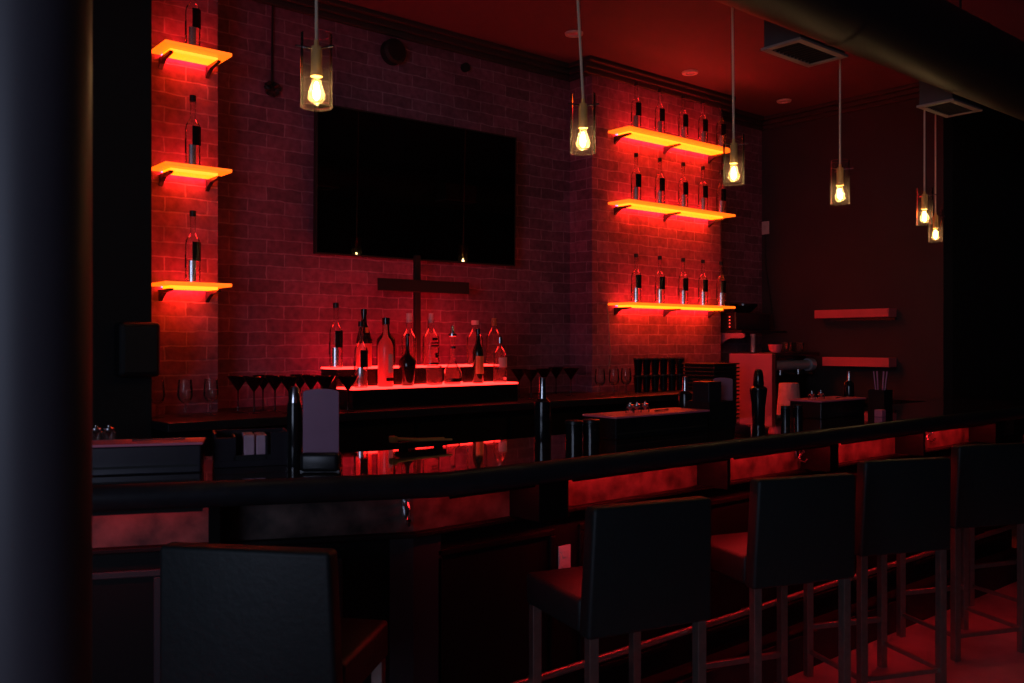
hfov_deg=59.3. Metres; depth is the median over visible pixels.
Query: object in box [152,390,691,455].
countertop
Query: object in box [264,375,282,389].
bowl
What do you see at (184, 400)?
bowl
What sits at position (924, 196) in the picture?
socket
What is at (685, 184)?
bottle
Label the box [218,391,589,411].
countertop
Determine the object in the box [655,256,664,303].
bottle
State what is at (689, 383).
tray
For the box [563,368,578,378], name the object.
bowl
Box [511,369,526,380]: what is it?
bowl
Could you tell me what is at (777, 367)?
coffee machine
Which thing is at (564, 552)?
socket
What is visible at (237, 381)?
bowl
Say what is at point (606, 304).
power cable
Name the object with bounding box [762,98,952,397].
wall
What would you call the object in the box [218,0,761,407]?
wall
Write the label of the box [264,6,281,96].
pipe
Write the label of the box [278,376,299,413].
martini glass
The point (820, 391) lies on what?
glass jar
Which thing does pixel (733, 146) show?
socket
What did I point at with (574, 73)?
trim
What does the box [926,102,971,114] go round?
grille
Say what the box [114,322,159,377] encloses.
speaker
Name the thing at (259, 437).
napkin stack
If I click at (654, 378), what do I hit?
tumbler
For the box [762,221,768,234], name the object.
wall switch
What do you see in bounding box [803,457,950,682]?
bar stool
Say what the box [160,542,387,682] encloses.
bar stool
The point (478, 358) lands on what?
wine bottle
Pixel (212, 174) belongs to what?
shelf
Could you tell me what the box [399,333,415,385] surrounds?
liquor bottle
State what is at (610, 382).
bowl
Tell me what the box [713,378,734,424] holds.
menu board
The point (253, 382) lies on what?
bowl
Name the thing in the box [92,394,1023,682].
bar counter
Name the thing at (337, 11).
trim
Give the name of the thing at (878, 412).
pile
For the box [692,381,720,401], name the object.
box
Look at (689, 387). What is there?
tray
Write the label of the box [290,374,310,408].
martini glass
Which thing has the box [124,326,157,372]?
grille
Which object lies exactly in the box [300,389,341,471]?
menu board
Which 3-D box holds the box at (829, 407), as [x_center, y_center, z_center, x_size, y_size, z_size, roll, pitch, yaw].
[1.572,0.327,4.481,0.412,0.087,0.182,0,0,-40]
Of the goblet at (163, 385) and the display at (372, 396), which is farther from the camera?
the display at (372, 396)
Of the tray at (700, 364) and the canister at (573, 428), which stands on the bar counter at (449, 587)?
the canister at (573, 428)
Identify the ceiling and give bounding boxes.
[339,0,1023,116]
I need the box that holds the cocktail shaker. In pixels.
[750,369,766,424]
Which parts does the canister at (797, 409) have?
can lid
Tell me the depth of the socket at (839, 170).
4.07 m
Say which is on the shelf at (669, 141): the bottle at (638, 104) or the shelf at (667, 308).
the bottle at (638, 104)
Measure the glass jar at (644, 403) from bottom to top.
0.042 m
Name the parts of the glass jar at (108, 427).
jar lid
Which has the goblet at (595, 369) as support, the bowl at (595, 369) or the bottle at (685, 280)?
the bowl at (595, 369)
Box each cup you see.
[768,344,782,351]
[784,342,792,351]
[868,389,892,411]
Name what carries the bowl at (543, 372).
on the martini glass at (543, 372)
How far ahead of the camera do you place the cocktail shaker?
4.01 m
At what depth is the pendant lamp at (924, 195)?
4.81 m
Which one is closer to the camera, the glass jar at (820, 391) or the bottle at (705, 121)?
the glass jar at (820, 391)
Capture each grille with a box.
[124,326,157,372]
[389,41,404,59]
[773,43,835,63]
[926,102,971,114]
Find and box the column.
[0,0,91,682]
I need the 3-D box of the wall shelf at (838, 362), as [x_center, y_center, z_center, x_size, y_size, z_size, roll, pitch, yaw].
[2.717,0.170,7.057,0.120,0.090,0.555,0,0,-40]
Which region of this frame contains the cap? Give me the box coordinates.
[461,62,469,71]
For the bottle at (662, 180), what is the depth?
6.42 m
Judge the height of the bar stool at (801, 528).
0.972 m
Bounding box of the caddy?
[212,428,286,467]
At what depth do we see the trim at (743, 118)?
7.57 m
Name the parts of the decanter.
glass, label panel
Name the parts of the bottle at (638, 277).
label panel, label panel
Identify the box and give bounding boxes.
[92,437,205,475]
[582,407,709,439]
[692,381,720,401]
[761,20,847,67]
[788,396,865,418]
[916,80,982,117]
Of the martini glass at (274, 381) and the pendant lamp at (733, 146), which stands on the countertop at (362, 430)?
the martini glass at (274, 381)
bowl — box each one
[152,380,164,403]
[177,379,192,402]
[203,379,218,401]
[227,376,248,390]
[243,376,264,391]
[252,375,271,389]
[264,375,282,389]
[278,376,299,391]
[290,374,310,388]
[337,376,358,390]
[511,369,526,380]
[523,370,538,381]
[536,368,551,376]
[548,367,563,377]
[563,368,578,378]
[594,369,605,385]
[609,368,618,384]
[621,368,630,384]
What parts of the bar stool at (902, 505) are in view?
leg, leg, leg, backrest, leg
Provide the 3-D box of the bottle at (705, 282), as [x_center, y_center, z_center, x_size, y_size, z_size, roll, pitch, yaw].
[1.436,-0.441,6.763,0.072,0.345,0.072,0,0,-40]
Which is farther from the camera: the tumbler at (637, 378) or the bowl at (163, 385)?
the tumbler at (637, 378)
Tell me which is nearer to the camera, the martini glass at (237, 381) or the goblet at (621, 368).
the martini glass at (237, 381)
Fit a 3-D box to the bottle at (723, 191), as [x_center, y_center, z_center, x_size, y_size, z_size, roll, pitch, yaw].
[1.605,-1.143,6.904,0.072,0.345,0.072,0,0,-40]
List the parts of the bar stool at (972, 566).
leg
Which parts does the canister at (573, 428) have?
can lid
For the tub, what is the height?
0.309 m
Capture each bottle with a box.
[185,0,200,46]
[185,95,200,164]
[185,210,200,281]
[329,303,342,366]
[354,321,367,387]
[356,309,371,366]
[376,318,395,365]
[378,324,392,386]
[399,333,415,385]
[401,313,416,364]
[422,313,439,365]
[467,320,482,364]
[473,329,483,382]
[486,318,501,363]
[493,337,506,381]
[534,377,550,441]
[631,82,641,127]
[631,153,641,199]
[631,254,641,302]
[655,88,664,133]
[655,158,664,203]
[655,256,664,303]
[678,94,687,138]
[678,162,687,206]
[678,258,687,303]
[678,376,691,407]
[698,100,707,142]
[698,166,707,209]
[698,260,707,304]
[716,105,725,146]
[716,170,725,212]
[716,261,725,305]
[844,371,853,396]
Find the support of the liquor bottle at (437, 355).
on the display at (372, 396)
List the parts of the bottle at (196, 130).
label panel, label panel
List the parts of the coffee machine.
panel, portafilter handle, portafilter handle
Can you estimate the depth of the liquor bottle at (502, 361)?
5.31 m
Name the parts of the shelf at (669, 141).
led panel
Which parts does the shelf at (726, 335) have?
arm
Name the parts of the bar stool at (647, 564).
leg, seat, leg, leg, backrest, leg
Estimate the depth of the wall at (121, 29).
3.92 m
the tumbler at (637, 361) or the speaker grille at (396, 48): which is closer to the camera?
the speaker grille at (396, 48)
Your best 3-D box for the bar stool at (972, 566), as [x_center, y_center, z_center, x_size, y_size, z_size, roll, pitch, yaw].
[2.739,0.954,4.799,0.434,0.972,0.420,0,0,-20]
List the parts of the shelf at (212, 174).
led panel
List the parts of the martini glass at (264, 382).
stem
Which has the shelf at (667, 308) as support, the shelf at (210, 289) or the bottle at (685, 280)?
the bottle at (685, 280)
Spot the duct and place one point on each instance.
(940, 44)
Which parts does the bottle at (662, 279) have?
label panel, label panel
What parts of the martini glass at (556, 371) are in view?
stem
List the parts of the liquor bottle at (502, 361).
label panel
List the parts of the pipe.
cord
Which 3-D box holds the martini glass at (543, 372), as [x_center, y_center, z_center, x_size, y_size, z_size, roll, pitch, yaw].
[0.203,0.261,5.709,0.108,0.178,0.108,0,0,-7]
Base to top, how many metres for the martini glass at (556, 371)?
0.178 m
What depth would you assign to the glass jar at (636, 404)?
3.58 m
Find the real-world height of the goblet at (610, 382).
0.172 m
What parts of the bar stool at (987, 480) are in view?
leg, leg, leg, backrest, leg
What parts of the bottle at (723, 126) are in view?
label panel, label panel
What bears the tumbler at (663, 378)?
on the countertop at (362, 430)
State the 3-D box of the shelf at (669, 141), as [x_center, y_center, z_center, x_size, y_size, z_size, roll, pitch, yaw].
[1.188,-1.426,6.571,1.190,0.088,0.200,0,0,-40]
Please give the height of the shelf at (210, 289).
0.088 m
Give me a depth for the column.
1.09 m
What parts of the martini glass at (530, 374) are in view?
stem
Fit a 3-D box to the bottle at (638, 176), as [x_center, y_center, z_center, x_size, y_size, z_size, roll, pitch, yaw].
[0.868,-1.143,6.289,0.072,0.345,0.072,0,0,-40]
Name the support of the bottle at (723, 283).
on the shelf at (667, 308)
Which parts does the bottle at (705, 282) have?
label panel, label panel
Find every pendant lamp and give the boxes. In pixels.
[295,0,333,109]
[568,0,598,153]
[723,7,747,184]
[830,59,853,203]
[916,110,935,224]
[928,114,945,241]
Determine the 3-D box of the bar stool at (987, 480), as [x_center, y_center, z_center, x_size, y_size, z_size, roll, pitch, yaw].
[2.135,0.954,4.277,0.434,0.972,0.420,0,0,-17]
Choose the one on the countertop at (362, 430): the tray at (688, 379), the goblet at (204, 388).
the goblet at (204, 388)
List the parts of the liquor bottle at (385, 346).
label panel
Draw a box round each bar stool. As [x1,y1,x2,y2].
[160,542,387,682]
[527,496,710,682]
[706,473,854,682]
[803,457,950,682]
[896,442,1023,661]
[969,434,1023,606]
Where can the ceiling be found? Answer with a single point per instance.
(667, 38)
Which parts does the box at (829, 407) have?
lid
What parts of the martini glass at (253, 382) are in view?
stem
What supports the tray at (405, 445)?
on the bar counter at (449, 587)
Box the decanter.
[442,326,462,383]
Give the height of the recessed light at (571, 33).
0.012 m
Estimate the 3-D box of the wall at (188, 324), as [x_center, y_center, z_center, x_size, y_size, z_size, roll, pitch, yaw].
[-1.697,-0.242,4.433,0.421,3.365,0.220,0,0,-40]
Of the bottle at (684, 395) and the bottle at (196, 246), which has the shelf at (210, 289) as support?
the bottle at (196, 246)
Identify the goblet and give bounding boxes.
[152,380,164,417]
[177,379,192,416]
[203,379,218,414]
[594,369,605,395]
[609,368,618,394]
[621,368,630,393]
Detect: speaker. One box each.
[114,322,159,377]
[380,38,405,65]
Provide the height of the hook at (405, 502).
0.082 m
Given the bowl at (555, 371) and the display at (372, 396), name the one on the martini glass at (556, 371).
the bowl at (555, 371)
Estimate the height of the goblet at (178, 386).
0.172 m
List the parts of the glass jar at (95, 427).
jar lid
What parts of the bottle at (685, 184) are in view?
label panel, label panel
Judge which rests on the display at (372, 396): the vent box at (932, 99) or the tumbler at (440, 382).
the tumbler at (440, 382)
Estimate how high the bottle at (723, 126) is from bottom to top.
0.345 m
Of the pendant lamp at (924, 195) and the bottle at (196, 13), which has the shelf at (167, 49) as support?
the bottle at (196, 13)
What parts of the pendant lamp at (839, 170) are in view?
stem, lamp shade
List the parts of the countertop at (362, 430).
door, door, door, door, door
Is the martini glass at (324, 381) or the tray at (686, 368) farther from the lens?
the tray at (686, 368)
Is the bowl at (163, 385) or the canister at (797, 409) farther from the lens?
the bowl at (163, 385)
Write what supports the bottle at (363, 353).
on the display at (372, 396)
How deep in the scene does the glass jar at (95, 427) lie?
2.60 m
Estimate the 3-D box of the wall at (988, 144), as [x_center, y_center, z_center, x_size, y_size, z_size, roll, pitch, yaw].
[4.260,-0.242,7.627,2.680,3.365,0.160,0,0,-40]
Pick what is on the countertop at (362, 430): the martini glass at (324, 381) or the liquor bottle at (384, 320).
the martini glass at (324, 381)
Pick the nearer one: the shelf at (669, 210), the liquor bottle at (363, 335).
the liquor bottle at (363, 335)
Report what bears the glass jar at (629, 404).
on the box at (617, 425)
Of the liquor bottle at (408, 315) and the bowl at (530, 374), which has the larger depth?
the bowl at (530, 374)
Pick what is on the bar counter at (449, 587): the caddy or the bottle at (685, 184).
the caddy
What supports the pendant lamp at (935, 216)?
hanging from the ceiling
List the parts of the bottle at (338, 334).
label panel, label panel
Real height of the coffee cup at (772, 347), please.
0.062 m
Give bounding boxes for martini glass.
[227,376,248,412]
[243,376,264,413]
[252,375,271,410]
[264,375,282,411]
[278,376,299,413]
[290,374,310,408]
[300,375,321,388]
[314,376,335,388]
[337,376,358,411]
[511,369,526,397]
[523,370,538,398]
[536,368,551,396]
[548,367,563,393]
[563,368,578,395]
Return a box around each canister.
[565,420,582,443]
[582,419,599,441]
[793,405,802,423]
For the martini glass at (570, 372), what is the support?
on the countertop at (362, 430)
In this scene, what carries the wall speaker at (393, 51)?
attached to the wall at (277, 315)
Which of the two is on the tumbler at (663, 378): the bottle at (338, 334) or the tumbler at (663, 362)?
the tumbler at (663, 362)
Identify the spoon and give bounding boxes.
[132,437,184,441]
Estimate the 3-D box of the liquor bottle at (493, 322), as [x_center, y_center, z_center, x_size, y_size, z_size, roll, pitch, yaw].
[-0.110,-0.003,5.512,0.098,0.281,0.097,0,0,-40]
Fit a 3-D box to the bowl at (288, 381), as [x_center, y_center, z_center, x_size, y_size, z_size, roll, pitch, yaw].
[-1.091,0.208,4.405,0.108,0.073,0.108,0,0,-42]
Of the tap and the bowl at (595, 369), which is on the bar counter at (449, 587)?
the tap
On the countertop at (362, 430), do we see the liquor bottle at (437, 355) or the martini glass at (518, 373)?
the martini glass at (518, 373)
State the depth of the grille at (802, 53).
3.81 m
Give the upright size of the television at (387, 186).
0.836 m
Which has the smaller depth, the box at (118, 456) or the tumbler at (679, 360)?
the box at (118, 456)
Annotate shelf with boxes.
[152,39,231,78]
[152,161,231,191]
[152,281,231,301]
[608,126,729,162]
[608,199,735,226]
[608,302,735,317]
[721,330,786,343]
[815,308,896,320]
[822,357,896,369]
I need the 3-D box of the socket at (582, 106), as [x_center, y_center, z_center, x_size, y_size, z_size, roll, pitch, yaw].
[0.236,-0.756,2.986,0.033,0.097,0.033,0,0,-40]
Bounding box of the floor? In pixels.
[775,527,1023,682]
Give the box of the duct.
[714,0,1023,121]
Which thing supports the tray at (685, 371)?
on the tray at (688, 375)
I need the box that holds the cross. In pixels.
[377,255,468,364]
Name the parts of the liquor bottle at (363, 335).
glass, label panel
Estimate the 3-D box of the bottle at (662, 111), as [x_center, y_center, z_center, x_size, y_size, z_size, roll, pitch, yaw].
[1.060,-1.639,6.449,0.072,0.345,0.072,0,0,-40]
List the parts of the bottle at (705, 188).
label panel, label panel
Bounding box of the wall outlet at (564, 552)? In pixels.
[558,544,570,568]
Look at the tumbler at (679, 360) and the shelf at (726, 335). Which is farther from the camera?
the shelf at (726, 335)
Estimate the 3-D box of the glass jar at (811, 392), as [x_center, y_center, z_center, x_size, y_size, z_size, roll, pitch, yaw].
[1.469,0.262,4.408,0.038,0.042,0.038,0,0,-40]
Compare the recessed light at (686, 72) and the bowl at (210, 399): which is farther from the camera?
the recessed light at (686, 72)
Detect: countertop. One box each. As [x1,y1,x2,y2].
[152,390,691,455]
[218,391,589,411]
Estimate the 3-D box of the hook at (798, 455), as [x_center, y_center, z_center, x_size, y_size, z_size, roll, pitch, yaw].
[1.310,0.506,4.054,0.024,0.082,0.059,0,0,-40]
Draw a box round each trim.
[250,0,571,81]
[567,60,590,81]
[582,55,735,110]
[721,107,764,129]
[761,82,918,130]
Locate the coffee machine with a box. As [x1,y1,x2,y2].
[729,352,818,417]
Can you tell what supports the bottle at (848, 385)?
on the bar counter at (449, 587)
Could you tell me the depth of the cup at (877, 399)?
4.75 m
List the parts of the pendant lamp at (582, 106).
stem, lamp shade, bulb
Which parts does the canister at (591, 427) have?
can lid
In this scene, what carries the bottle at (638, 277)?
on the shelf at (667, 308)
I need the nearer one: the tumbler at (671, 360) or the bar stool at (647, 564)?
the bar stool at (647, 564)
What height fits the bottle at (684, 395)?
0.215 m
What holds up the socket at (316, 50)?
attached to the pendant lamp at (316, 50)
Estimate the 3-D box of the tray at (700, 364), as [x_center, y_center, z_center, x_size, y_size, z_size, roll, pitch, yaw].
[1.421,0.167,6.440,0.290,0.026,0.290,0,0,-40]
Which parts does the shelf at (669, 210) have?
led panel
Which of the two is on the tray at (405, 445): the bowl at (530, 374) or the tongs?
the tongs
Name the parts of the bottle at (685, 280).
label panel, label panel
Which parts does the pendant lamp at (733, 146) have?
stem, lamp shade, bulb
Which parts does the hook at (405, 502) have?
plate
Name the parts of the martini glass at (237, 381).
stem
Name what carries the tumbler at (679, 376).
on the countertop at (362, 430)
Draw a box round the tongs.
[389,436,451,442]
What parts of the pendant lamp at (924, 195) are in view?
stem, lamp shade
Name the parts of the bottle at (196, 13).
label panel, label panel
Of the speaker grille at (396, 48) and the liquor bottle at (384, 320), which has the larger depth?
the speaker grille at (396, 48)
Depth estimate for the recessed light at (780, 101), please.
7.18 m
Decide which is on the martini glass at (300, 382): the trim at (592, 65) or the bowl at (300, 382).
the bowl at (300, 382)
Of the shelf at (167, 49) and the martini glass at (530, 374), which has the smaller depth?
the shelf at (167, 49)
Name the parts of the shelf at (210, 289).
led panel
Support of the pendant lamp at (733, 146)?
hanging from the ceiling
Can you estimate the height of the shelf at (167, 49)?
0.088 m
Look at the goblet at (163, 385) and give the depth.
4.14 m
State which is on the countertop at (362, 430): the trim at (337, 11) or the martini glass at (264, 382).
the martini glass at (264, 382)
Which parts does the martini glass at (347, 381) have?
stem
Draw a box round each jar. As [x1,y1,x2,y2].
[92,425,101,439]
[102,425,115,439]
[625,402,634,412]
[632,402,641,412]
[640,401,649,411]
[808,391,815,398]
[817,390,824,398]
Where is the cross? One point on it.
(416, 285)
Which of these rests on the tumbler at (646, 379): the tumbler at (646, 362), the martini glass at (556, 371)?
the tumbler at (646, 362)
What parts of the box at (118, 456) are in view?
lid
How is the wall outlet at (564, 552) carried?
attached to the bar counter at (449, 587)
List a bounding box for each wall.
[92,0,151,439]
[152,0,217,414]
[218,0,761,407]
[570,75,720,392]
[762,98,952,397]
[953,104,1023,442]
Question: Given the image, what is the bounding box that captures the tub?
[776,383,799,414]
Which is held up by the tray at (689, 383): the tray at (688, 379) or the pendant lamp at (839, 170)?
the tray at (688, 379)
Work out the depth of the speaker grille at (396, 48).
5.33 m
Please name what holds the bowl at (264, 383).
on the martini glass at (264, 382)
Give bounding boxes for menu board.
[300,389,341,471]
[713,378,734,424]
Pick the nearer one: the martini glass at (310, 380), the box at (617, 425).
the box at (617, 425)
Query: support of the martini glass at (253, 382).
on the countertop at (362, 430)
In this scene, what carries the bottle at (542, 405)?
on the bar counter at (449, 587)
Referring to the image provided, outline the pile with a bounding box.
[874,409,885,416]
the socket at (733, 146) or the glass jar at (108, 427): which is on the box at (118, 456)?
the glass jar at (108, 427)
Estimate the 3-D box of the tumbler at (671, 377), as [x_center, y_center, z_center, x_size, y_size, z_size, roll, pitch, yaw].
[1.143,0.291,6.429,0.068,0.118,0.068,0,0,-40]
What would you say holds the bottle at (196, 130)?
on the shelf at (212, 174)
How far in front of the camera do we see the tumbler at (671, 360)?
6.41 m
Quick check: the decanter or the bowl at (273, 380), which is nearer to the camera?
the bowl at (273, 380)
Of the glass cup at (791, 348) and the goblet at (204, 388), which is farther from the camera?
the glass cup at (791, 348)
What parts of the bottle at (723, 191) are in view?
label panel, label panel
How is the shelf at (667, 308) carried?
attached to the wall at (604, 244)
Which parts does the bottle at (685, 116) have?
label panel, label panel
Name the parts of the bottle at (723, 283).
label panel, label panel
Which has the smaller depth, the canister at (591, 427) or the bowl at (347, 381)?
the canister at (591, 427)
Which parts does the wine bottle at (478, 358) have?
label panel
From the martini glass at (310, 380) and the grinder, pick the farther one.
the grinder
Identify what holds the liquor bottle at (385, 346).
on the display at (372, 396)
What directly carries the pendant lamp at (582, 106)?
hanging from the ceiling
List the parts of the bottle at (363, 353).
label panel, label panel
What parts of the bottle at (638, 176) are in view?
label panel, label panel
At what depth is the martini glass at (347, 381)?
4.45 m
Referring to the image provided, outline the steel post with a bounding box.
[750,334,755,351]
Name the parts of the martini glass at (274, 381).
stem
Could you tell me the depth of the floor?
4.15 m
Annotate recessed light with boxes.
[565,30,582,37]
[682,70,697,75]
[777,99,790,103]
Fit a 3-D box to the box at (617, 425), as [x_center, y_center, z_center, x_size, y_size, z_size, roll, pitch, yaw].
[0.548,0.327,3.625,0.562,0.087,0.182,0,0,-40]
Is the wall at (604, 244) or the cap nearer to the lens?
the cap
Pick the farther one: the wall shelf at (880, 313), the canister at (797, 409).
the wall shelf at (880, 313)
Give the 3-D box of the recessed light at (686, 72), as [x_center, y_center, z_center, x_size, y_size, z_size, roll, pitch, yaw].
[1.271,-1.919,6.429,0.116,0.012,0.116,0,0,-40]
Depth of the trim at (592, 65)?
6.50 m
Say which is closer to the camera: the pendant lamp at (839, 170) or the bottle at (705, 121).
the pendant lamp at (839, 170)
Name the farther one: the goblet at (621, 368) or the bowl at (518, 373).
the goblet at (621, 368)
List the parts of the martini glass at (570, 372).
stem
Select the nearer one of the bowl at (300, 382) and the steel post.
the bowl at (300, 382)
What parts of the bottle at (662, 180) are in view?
label panel, label panel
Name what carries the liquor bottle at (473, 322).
on the display at (372, 396)
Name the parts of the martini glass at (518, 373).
stem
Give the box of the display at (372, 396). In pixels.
[321,364,517,409]
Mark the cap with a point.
(465, 67)
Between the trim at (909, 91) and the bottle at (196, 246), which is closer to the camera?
the bottle at (196, 246)
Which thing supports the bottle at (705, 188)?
on the shelf at (669, 210)
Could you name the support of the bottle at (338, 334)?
on the display at (372, 396)
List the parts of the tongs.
arm, arm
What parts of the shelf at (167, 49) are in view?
led panel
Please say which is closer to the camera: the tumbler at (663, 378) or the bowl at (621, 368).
the bowl at (621, 368)
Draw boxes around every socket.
[310,40,322,78]
[562,550,567,557]
[578,99,587,128]
[729,139,737,163]
[836,164,843,185]
[921,191,927,209]
[933,213,937,228]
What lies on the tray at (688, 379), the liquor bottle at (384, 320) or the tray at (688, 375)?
the tray at (688, 375)
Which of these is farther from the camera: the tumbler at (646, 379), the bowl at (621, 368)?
the tumbler at (646, 379)
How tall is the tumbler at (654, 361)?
0.118 m
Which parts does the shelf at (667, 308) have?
led panel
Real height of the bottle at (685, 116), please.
0.345 m
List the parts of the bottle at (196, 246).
label panel, label panel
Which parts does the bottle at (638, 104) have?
label panel, label panel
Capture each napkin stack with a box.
[242,432,253,454]
[254,432,265,454]
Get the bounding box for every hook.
[402,499,410,526]
[796,450,808,462]
[925,432,935,441]
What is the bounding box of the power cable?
[606,304,611,371]
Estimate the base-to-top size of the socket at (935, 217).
0.097 m
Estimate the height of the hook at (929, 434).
0.082 m
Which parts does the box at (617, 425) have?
lid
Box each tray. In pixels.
[395,441,445,450]
[682,362,739,366]
[682,367,739,370]
[682,370,739,374]
[682,374,739,378]
[682,378,739,381]
[688,382,739,385]
[688,386,739,389]
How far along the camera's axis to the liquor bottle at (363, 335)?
4.90 m
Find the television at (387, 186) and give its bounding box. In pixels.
[313,102,516,266]
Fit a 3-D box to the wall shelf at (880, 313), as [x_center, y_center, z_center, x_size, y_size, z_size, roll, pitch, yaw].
[2.694,-0.209,7.084,0.120,0.085,0.625,0,0,-40]
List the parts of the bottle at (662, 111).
label panel, label panel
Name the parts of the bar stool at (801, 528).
seat, leg, leg, backrest, leg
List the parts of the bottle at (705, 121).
label panel, label panel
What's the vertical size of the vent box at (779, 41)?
0.150 m
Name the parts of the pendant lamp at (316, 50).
stem, lamp shade, bulb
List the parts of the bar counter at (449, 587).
panel moulding, panel moulding, panel moulding, rail, panel moulding, panel moulding, foot rail, panel moulding, panel moulding, panel moulding, panel moulding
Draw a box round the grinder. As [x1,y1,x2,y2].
[721,304,769,329]
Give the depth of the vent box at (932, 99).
4.66 m
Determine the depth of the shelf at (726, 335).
7.13 m
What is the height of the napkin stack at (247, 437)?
0.072 m
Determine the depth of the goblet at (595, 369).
5.84 m
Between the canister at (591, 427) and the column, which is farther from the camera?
the canister at (591, 427)
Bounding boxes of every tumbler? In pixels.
[427,366,441,384]
[633,358,642,374]
[633,375,642,391]
[642,358,650,374]
[642,375,650,391]
[651,358,659,374]
[651,375,659,391]
[659,358,667,373]
[659,374,667,390]
[668,357,676,373]
[668,374,676,390]
[676,357,684,373]
[676,374,681,389]
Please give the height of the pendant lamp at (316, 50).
1.299 m

